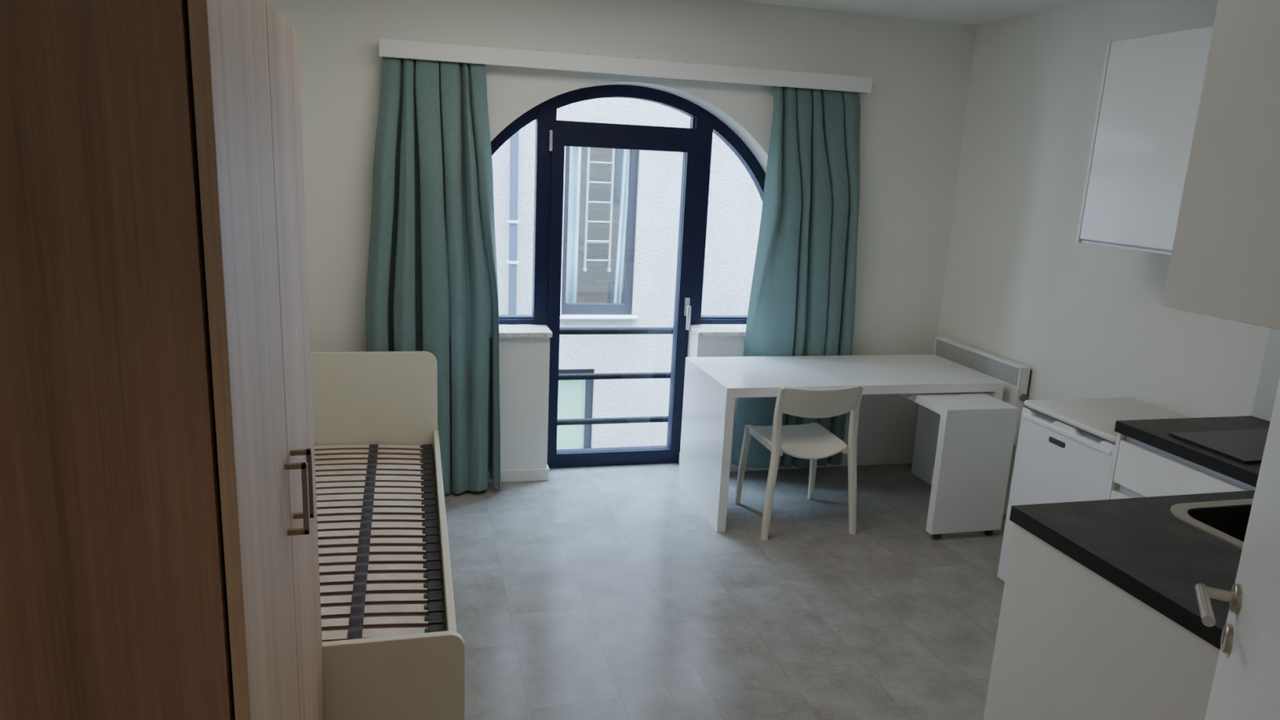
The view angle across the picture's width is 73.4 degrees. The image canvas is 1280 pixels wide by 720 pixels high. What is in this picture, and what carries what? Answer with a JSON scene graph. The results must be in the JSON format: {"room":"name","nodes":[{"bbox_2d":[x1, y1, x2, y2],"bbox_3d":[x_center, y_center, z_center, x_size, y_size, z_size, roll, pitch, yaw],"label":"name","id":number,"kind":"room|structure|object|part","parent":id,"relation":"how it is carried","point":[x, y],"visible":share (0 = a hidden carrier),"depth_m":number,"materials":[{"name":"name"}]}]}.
{"room":"studio apartment","nodes":[
{"label":"studio apartment","id":0,"kind":"room"},
{"bbox_2d":[268,0,977,470],"bbox_3d":[-0.141,-0.630,4.739,4.280,2.580,0.320,-1,13,-15],"label":"wall","id":1,"kind":"structure","parent":0,"point":[913,116],"depth_m":4.54,"materials":[{"name":"white paint"}]},
{"bbox_2d":[448,324,552,337],"bbox_3d":[-0.776,-0.155,4.605,0.583,0.027,0.223,-1,13,-15],"label":"windowsill","id":2,"kind":"structure","parent":1,"relation":"attached to","point":[504,331],"depth_m":4.57,"materials":[{"name":"stone"}]},
{"bbox_2d":[557,327,673,425],"bbox_3d":[-0.161,0.117,5.127,1.120,0.650,0.080,-1,13,-15],"label":"balcony railing","id":3,"kind":"object","parent":1,"relation":"attached to","point":[563,331],"visible":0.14,"depth_m":5.12,"materials":[{"name":"metal"}]},
{"bbox_2d":[378,38,872,93],"bbox_3d":[0.007,-1.480,4.350,2.543,0.089,0.100,-1,13,-15],"label":"rail","id":4,"kind":"object","parent":1,"relation":"attached to","point":[393,48],"visible":0.98,"depth_m":4.27,"materials":[{"name":"white plastic"}]},
{"bbox_2d":[365,57,500,493],"bbox_3d":[-1.020,-0.383,4.295,0.682,2.184,0.207,-1,13,-15],"label":"curtain","id":5,"kind":"object","parent":4,"relation":"hanging from","point":[432,266],"visible":0.88,"depth_m":4.20,"materials":[{"name":"teal fabric"}]},
{"bbox_2d":[731,85,860,468],"bbox_3d":[0.926,-0.427,4.808,0.685,2.146,0.136,-1,13,-15],"label":"curtain","id":6,"kind":"object","parent":4,"relation":"hanging from","point":[802,297],"visible":0.73,"depth_m":4.71,"materials":[{"name":"teal fabric"}]},
{"bbox_2d":[490,84,765,326],"bbox_3d":[-0.116,-0.435,4.868,2.000,2.145,0.079,-1,13,-15],"label":"window","id":7,"kind":"structure","parent":1,"relation":"in","point":[703,122],"depth_m":4.69,"materials":[{"name":"blue metal"}]},
{"bbox_2d":[546,127,702,468],"bbox_3d":[-0.114,-0.308,4.853,0.847,1.904,0.137,-1,13,-15],"label":"door","id":8,"kind":"structure","parent":7,"relation":"attached to","point":[690,145],"depth_m":4.84,"materials":[{"name":"blue metal"}]},
{"bbox_3d":[0.270,-0.306,4.936,0.028,0.106,0.012,-1,13,-15],"label":"handle plate","id":9,"kind":"part","parent":8,"relation":"part of","materials":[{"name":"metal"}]},
{"bbox_3d":[0.273,-0.243,4.923,0.022,0.140,0.047,-1,13,-15],"label":"handle lever","id":10,"kind":"part","parent":8,"relation":"part of","materials":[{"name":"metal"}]},
{"bbox_2d":[450,452,913,484],"bbox_3d":[-0.182,0.609,4.952,3.980,0.070,0.203,-1,13,-15],"label":"baseboard","id":11,"kind":"structure","parent":1,"relation":"attached to","point":[528,474],"depth_m":5.12,"materials":[{"name":"white paint"}]},
{"bbox_2d":[688,324,746,336],"bbox_3d":[0.588,-0.172,4.962,0.598,0.027,0.223,-1,13,-15],"label":"window sill","id":12,"kind":"structure","parent":1,"relation":"attached to","point":[715,330],"depth_m":4.87,"materials":[{"name":"stone"}]},
{"bbox_2d":[316,462,1006,719],"bbox_3d":[0.516,1.333,2.318,4.280,0.100,6.100,-1,13,-15],"label":"floor","id":13,"kind":"structure","parent":0,"point":[593,593],"depth_m":3.55,"materials":[{"name":"plastic"}]},
{"bbox_2d":[0,0,324,719],"bbox_3d":[-1.006,0.334,1.656,0.699,2.000,0.942,-1,13,-15],"label":"wardrobe","id":14,"kind":"object","parent":13,"relation":"on","point":[159,560],"visible":1,"depth_m":1.19,"materials":[{"name":"brown wood"}]},
{"bbox_3d":[-1.028,0.301,1.662,0.585,1.900,0.018,-1,13,-15],"label":"panel","id":15,"kind":"part","parent":14,"relation":"part of","materials":[{"name":"brown wood"}]},
{"bbox_3d":[-0.661,0.354,1.510,0.022,1.938,0.488,-1,13,-15],"label":"door","id":16,"kind":"part","parent":14,"relation":"part of","materials":[{"name":"brown wood"}]},
{"bbox_3d":[-0.779,0.246,1.956,0.022,1.938,0.450,-1,13,-15],"label":"door","id":17,"kind":"part","parent":14,"relation":"part of","materials":[{"name":"brown wood"}]},
{"bbox_3d":[-0.680,0.276,1.707,0.041,0.150,0.011,-1,13,-15],"label":"handle","id":18,"kind":"part","parent":14,"relation":"part of","materials":[{"name":"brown metal"}]},
{"bbox_3d":[-0.701,0.258,1.784,0.041,0.150,0.011,-1,13,-15],"label":"handle","id":19,"kind":"part","parent":14,"relation":"part of","materials":[{"name":"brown metal"}]},
{"bbox_2d":[310,351,464,719],"bbox_3d":[-1.247,0.577,3.266,1.026,0.785,2.054,-1,13,-15],"label":"bed","id":20,"kind":"object","parent":13,"relation":"on","point":[377,446],"visible":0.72,"depth_m":3.21,"materials":[{"name":"beige wood"}]},
{"bbox_3d":[-1.510,0.336,4.217,1.005,0.765,0.022,-1,13,-15],"label":"headboard","id":21,"kind":"part","parent":20,"relation":"part of","materials":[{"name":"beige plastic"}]},
{"bbox_3d":[-1.003,0.972,2.348,1.026,0.408,0.024,-1,13,-15],"label":"footboard","id":22,"kind":"part","parent":20,"relation":"part of","materials":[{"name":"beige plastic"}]},
{"bbox_3d":[-0.827,0.700,3.410,0.050,0.050,1.988,-1,13,-15],"label":"support rail","id":23,"kind":"part","parent":20,"relation":"part of","materials":[{"name":"black plastic"}]},
{"bbox_3d":[-0.788,0.738,3.427,0.023,0.322,2.008,-1,13,-15],"label":"rail","id":24,"kind":"part","parent":20,"relation":"part of","materials":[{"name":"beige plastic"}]},
{"bbox_2d":[734,384,863,540],"bbox_3d":[0.802,0.444,4.293,0.501,0.778,0.560,-1,13,-15],"label":"desk chair","id":25,"kind":"object","parent":13,"relation":"on","point":[812,442],"visible":1,"depth_m":4.15,"materials":[{"name":"white plastic"}]},
{"bbox_3d":[0.545,0.553,4.516,0.052,0.440,0.062,-1,13,-15],"label":"leg","id":26,"kind":"part","parent":25,"relation":"part of","materials":[{"name":"white plastic"}]},
{"bbox_3d":[0.638,0.493,4.065,0.067,0.768,0.112,-1,13,-15],"label":"leg","id":27,"kind":"part","parent":25,"relation":"part of","materials":[{"name":"white plastic"}]},
{"bbox_3d":[0.791,0.405,4.336,0.399,0.062,0.411,-1,13,-15],"label":"seat","id":28,"kind":"part","parent":25,"relation":"part of","materials":[{"name":"white plastic"}]},
{"bbox_3d":[0.791,0.400,4.335,0.385,0.033,0.385,-1,13,-15],"label":"seat frame","id":29,"kind":"part","parent":25,"relation":"part of","materials":[{"name":"white plastic"}]},
{"bbox_3d":[0.926,0.549,4.617,0.043,0.440,0.081,11,15,32],"label":"leg","id":30,"kind":"part","parent":25,"relation":"part of","materials":[{"name":"white plastic"}]},
{"bbox_3d":[0.845,0.196,4.001,0.398,0.161,0.101,-1,13,-15],"label":"backrest","id":31,"kind":"part","parent":25,"relation":"part of","materials":[{"name":"white plastic"}]},
{"bbox_3d":[1.027,0.487,4.171,0.085,0.768,0.122,14,17,40],"label":"leg","id":32,"kind":"part","parent":25,"relation":"part of","materials":[{"name":"white plastic"}]},
{"bbox_2d":[678,354,1018,538],"bbox_3d":[1.077,0.435,4.496,1.517,0.730,0.906,-1,13,-15],"label":"desk","id":33,"kind":"object","parent":13,"relation":"on","point":[965,436],"visible":1,"depth_m":4.27,"materials":[{"name":"white wood"}]},
{"bbox_3d":[0.332,0.438,4.436,0.045,0.682,0.650,-1,13,-15],"label":"leg panel","id":34,"kind":"part","parent":33,"relation":"part of","materials":[{"name":"white laminate"}]},
{"bbox_3d":[1.290,0.107,4.609,0.035,0.026,0.550,-1,13,-15],"label":"slide rail","id":35,"kind":"part","parent":33,"relation":"part of","materials":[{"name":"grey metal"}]},
{"bbox_3d":[1.754,0.421,4.808,0.048,0.682,0.650,-1,13,-15],"label":"leg panel","id":36,"kind":"part","parent":33,"relation":"part of","materials":[{"name":"white laminate"}]},
{"bbox_3d":[1.552,0.470,4.493,0.397,0.636,0.648,-1,13,-15],"label":"pull out panel","id":37,"kind":"part","parent":33,"relation":"part of","materials":[{"name":"white laminate"}]},
{"bbox_2d":[997,397,1191,582],"bbox_3d":[1.910,0.635,3.522,0.552,0.852,0.506,-1,13,-15],"label":"fridge","id":38,"kind":"object","parent":13,"relation":"on","point":[1065,448],"visible":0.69,"depth_m":3.45,"materials":[{"name":"white metal"}]},
{"bbox_3d":[1.672,0.632,3.458,0.046,0.774,0.506,-1,13,-15],"label":"door","id":39,"kind":"part","parent":38,"relation":"part of","materials":[{"name":"white metal"}]},
{"bbox_2d":[983,523,1220,719],"bbox_3d":[1.504,0.912,2.167,0.987,0.880,0.611,-1,13,-15],"label":"sink base","id":40,"kind":"object","parent":13,"relation":"on","point":[1071,643],"visible":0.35,"depth_m":2.01,"materials":[{"name":"white laminate"}]},
{"bbox_2d":[1105,432,1255,499],"bbox_3d":[2.077,0.755,2.974,0.610,0.880,0.640,-1,13,-15],"label":"base cabinet","id":41,"kind":"object","parent":13,"relation":"on","point":[1139,468],"visible":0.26,"depth_m":2.95,"materials":[{"name":"white laminate"}]},
{"bbox_3d":[1.999,0.684,3.267,0.610,0.880,0.016,-1,13,-15],"label":"panel","id":42,"kind":"part","parent":41,"relation":"part of","materials":[{"name":"white plastic"}]},
{"bbox_3d":[1.796,0.671,2.874,0.018,0.262,0.611,-1,13,-15],"label":"drawer","id":43,"kind":"part","parent":41,"relation":"part of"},
{"bbox_2d":[1009,415,1270,649],"bbox_3d":[1.717,0.385,2.451,1.564,0.040,1.281,-1,13,-15],"label":"countertop","id":44,"kind":"structure","parent":41,"relation":"on","point":[1137,545],"depth_m":2.08,"materials":[{"name":"laminate"}]},
{"bbox_2d":[1169,498,1253,549],"bbox_3d":[1.639,0.507,2.140,0.478,0.155,0.442,-1,13,-15],"label":"sink","id":45,"kind":"object","parent":44,"relation":"in","point":[1227,521],"visible":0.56,"depth_m":2.29,"materials":[{"name":"metal"}]},
{"bbox_3d":[1.639,0.508,2.140,0.412,0.152,0.376,-1,13,-15],"label":"bowl","id":46,"kind":"part","parent":45,"relation":"part of","materials":[{"name":"metal"}]},
{"bbox_2d":[1168,428,1268,463],"bbox_3d":[2.085,0.282,2.862,0.504,0.010,0.286,-1,13,-15],"label":"induction hob","id":47,"kind":"object","parent":44,"relation":"in","point":[1244,446],"visible":0.92,"depth_m":2.86,"materials":[{"name":"black glass"}]},
{"bbox_2d":[728,0,1087,25],"bbox_3d":[0.641,-1.286,1.718,4.280,0.120,6.100,-1,13,-15],"label":"ceiling","id":48,"kind":"structure","parent":0,"point":[975,12],"depth_m":4.39,"materials":[{"name":"white paint"}]},
{"bbox_2d":[937,0,1269,502],"bbox_3d":[2.311,-0.238,3.544,0.150,2.580,3.330,-1,13,-15],"label":"wall","id":49,"kind":"structure","parent":0,"point":[1088,321],"depth_m":4.19,"materials":[{"name":"white paint"}]},
{"bbox_2d":[933,336,1031,444],"bbox_3d":[1.875,0.154,4.784,0.075,0.422,0.777,-1,13,-15],"label":"wall heater","id":50,"kind":"object","parent":49,"relation":"attached to","point":[1015,376],"visible":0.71,"depth_m":4.57,"materials":[{"name":"white metal"}]},
{"bbox_2d":[934,339,1019,386],"bbox_3d":[1.849,0.007,4.748,0.002,0.094,0.737,-1,13,-15],"label":"grille","id":51,"kind":"object","parent":50,"relation":"attached to","point":[1006,371],"depth_m":4.70,"materials":[{"name":"white metal"}]},
{"bbox_3d":[1.970,0.194,4.412,0.040,0.040,0.012,-1,13,-15],"label":"thermostat knob","id":52,"kind":"part","parent":50,"relation":"part of","materials":[{"name":"grey plastic"}]},
{"bbox_2d":[1003,500,1008,515],"bbox_3d":[1.948,0.779,4.654,0.013,0.070,1.497,-1,13,-15],"label":"baseboard","id":53,"kind":"structure","parent":49,"relation":"attached to","point":[1006,505],"depth_m":4.60,"materials":[{"name":"white paint"}]},
{"bbox_2d":[1075,25,1213,254],"bbox_3d":[2.105,-0.814,3.277,0.370,0.798,0.620,-1,13,-15],"label":"upper cabinet","id":54,"kind":"object","parent":49,"relation":"attached to","point":[1151,86],"visible":0.62,"depth_m":3.27,"materials":[{"name":"white laminate"}]},
{"bbox_2d":[1251,328,1279,421],"bbox_3d":[2.485,0.075,2.579,0.008,0.578,1.281,-1,13,-15],"label":"backsplash","id":55,"kind":"structure","parent":49,"relation":"attached to","point":[1269,375],"depth_m":3.17,"materials":[{"name":"white"}]},
{"bbox_3d":[0.162,0.348,0.541,2.420,2.580,0.100,-1,13,-15],"label":"wall","id":56,"kind":"structure","parent":0,"visible":0},
{"bbox_2d":[1194,379,1279,719],"bbox_3d":[0.856,0.513,1.185,0.106,2.024,0.880,9,14,26],"label":"door","id":57,"kind":"structure","parent":56,"relation":"in","point":[1246,686],"depth_m":1.41,"materials":[{"name":"white wood"}]},
{"bbox_3d":[0.986,0.422,1.466,0.056,0.019,0.134,9,14,27],"label":"lever","id":58,"kind":"part","parent":57,"relation":"part of","materials":[{"name":"silver metal"}]},
{"bbox_3d":[2.276,0.430,0.626,1.710,2.580,2.450,-1,13,-15],"label":"wall","id":59,"kind":"structure","parent":0,"visible":0},
{"bbox_2d":[1161,0,1279,329],"bbox_3d":[1.707,-0.474,1.710,1.181,0.796,0.283,-1,13,-15],"label":"upper cabinet","id":60,"kind":"object","parent":59,"relation":"attached to","point":[1224,262],"visible":1,"depth_m":1.62,"materials":[{"name":"white laminate"}]},
{"label":"outside","id":61,"kind":"structure","parent":0,"visible":0},
{"bbox_3d":[-0.889,2.466,11.415,20.000,0.100,11.190,-1,13,-15],"label":"ground","id":62,"kind":"structure","parent":61,"visible":0},
{"bbox_2d":[576,146,627,302],"bbox_3d":[-0.300,-0.815,10.395,4.300,6.800,0.310,-1,13,-15],"label":"window","id":63,"kind":"structure","parent":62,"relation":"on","point":[601,169],"depth_m":10.09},
{"bbox_3d":[-0.201,-0.553,10.436,0.355,0.740,0.001,-1,13,-15],"label":"pane","id":64,"kind":"part","parent":63,"relation":"part of","materials":[{"name":"clear glass"}]},
{"bbox_3d":[0.069,-2.507,10.034,0.670,1.250,0.001,-1,13,-15],"label":"pane","id":65,"kind":"part","parent":63,"relation":"part of","materials":[{"name":"clear glass"}]},
{"bbox_2d":[492,97,762,449],"bbox_3d":[0.126,-0.895,8.370,15.500,7.900,0.337,-1,13,-15],"label":"neighbouring building","id":66,"kind":"structure","parent":62,"relation":"on","point":[735,206],"depth_m":8.33,"materials":[{"name":"white paint"}]},
{"bbox_3d":[-0.851,0.790,8.564,0.630,1.380,0.006,-1,13,-15],"label":"pane","id":67,"kind":"part","parent":66,"relation":"part of","materials":[{"name":"glass"}]},
{"bbox_2d":[565,146,581,302],"bbox_3d":[-0.652,-1.381,8.310,0.136,1.840,0.038,-1,13,-15],"label":"curtain","id":68,"kind":"object","parent":66,"relation":"hanging from","point":[575,152],"visible":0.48,"depth_m":8.32,"materials":[{"name":"white fabric"}]},
{"bbox_3d":[-0.406,-0.416,8.291,0.776,0.026,0.120,-1,13,-15],"label":"sill","id":69,"kind":"part","parent":66,"relation":"part of","materials":[{"name":"stone"}]},
{"bbox_2d":[613,149,630,302],"bbox_3d":[-0.166,-1.387,8.437,0.121,1.840,0.038,-1,13,-15],"label":"curtain","id":70,"kind":"object","parent":66,"relation":"hanging from","point":[624,186],"visible":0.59,"depth_m":8.46,"materials":[{"name":"white fabric"}]}
]}

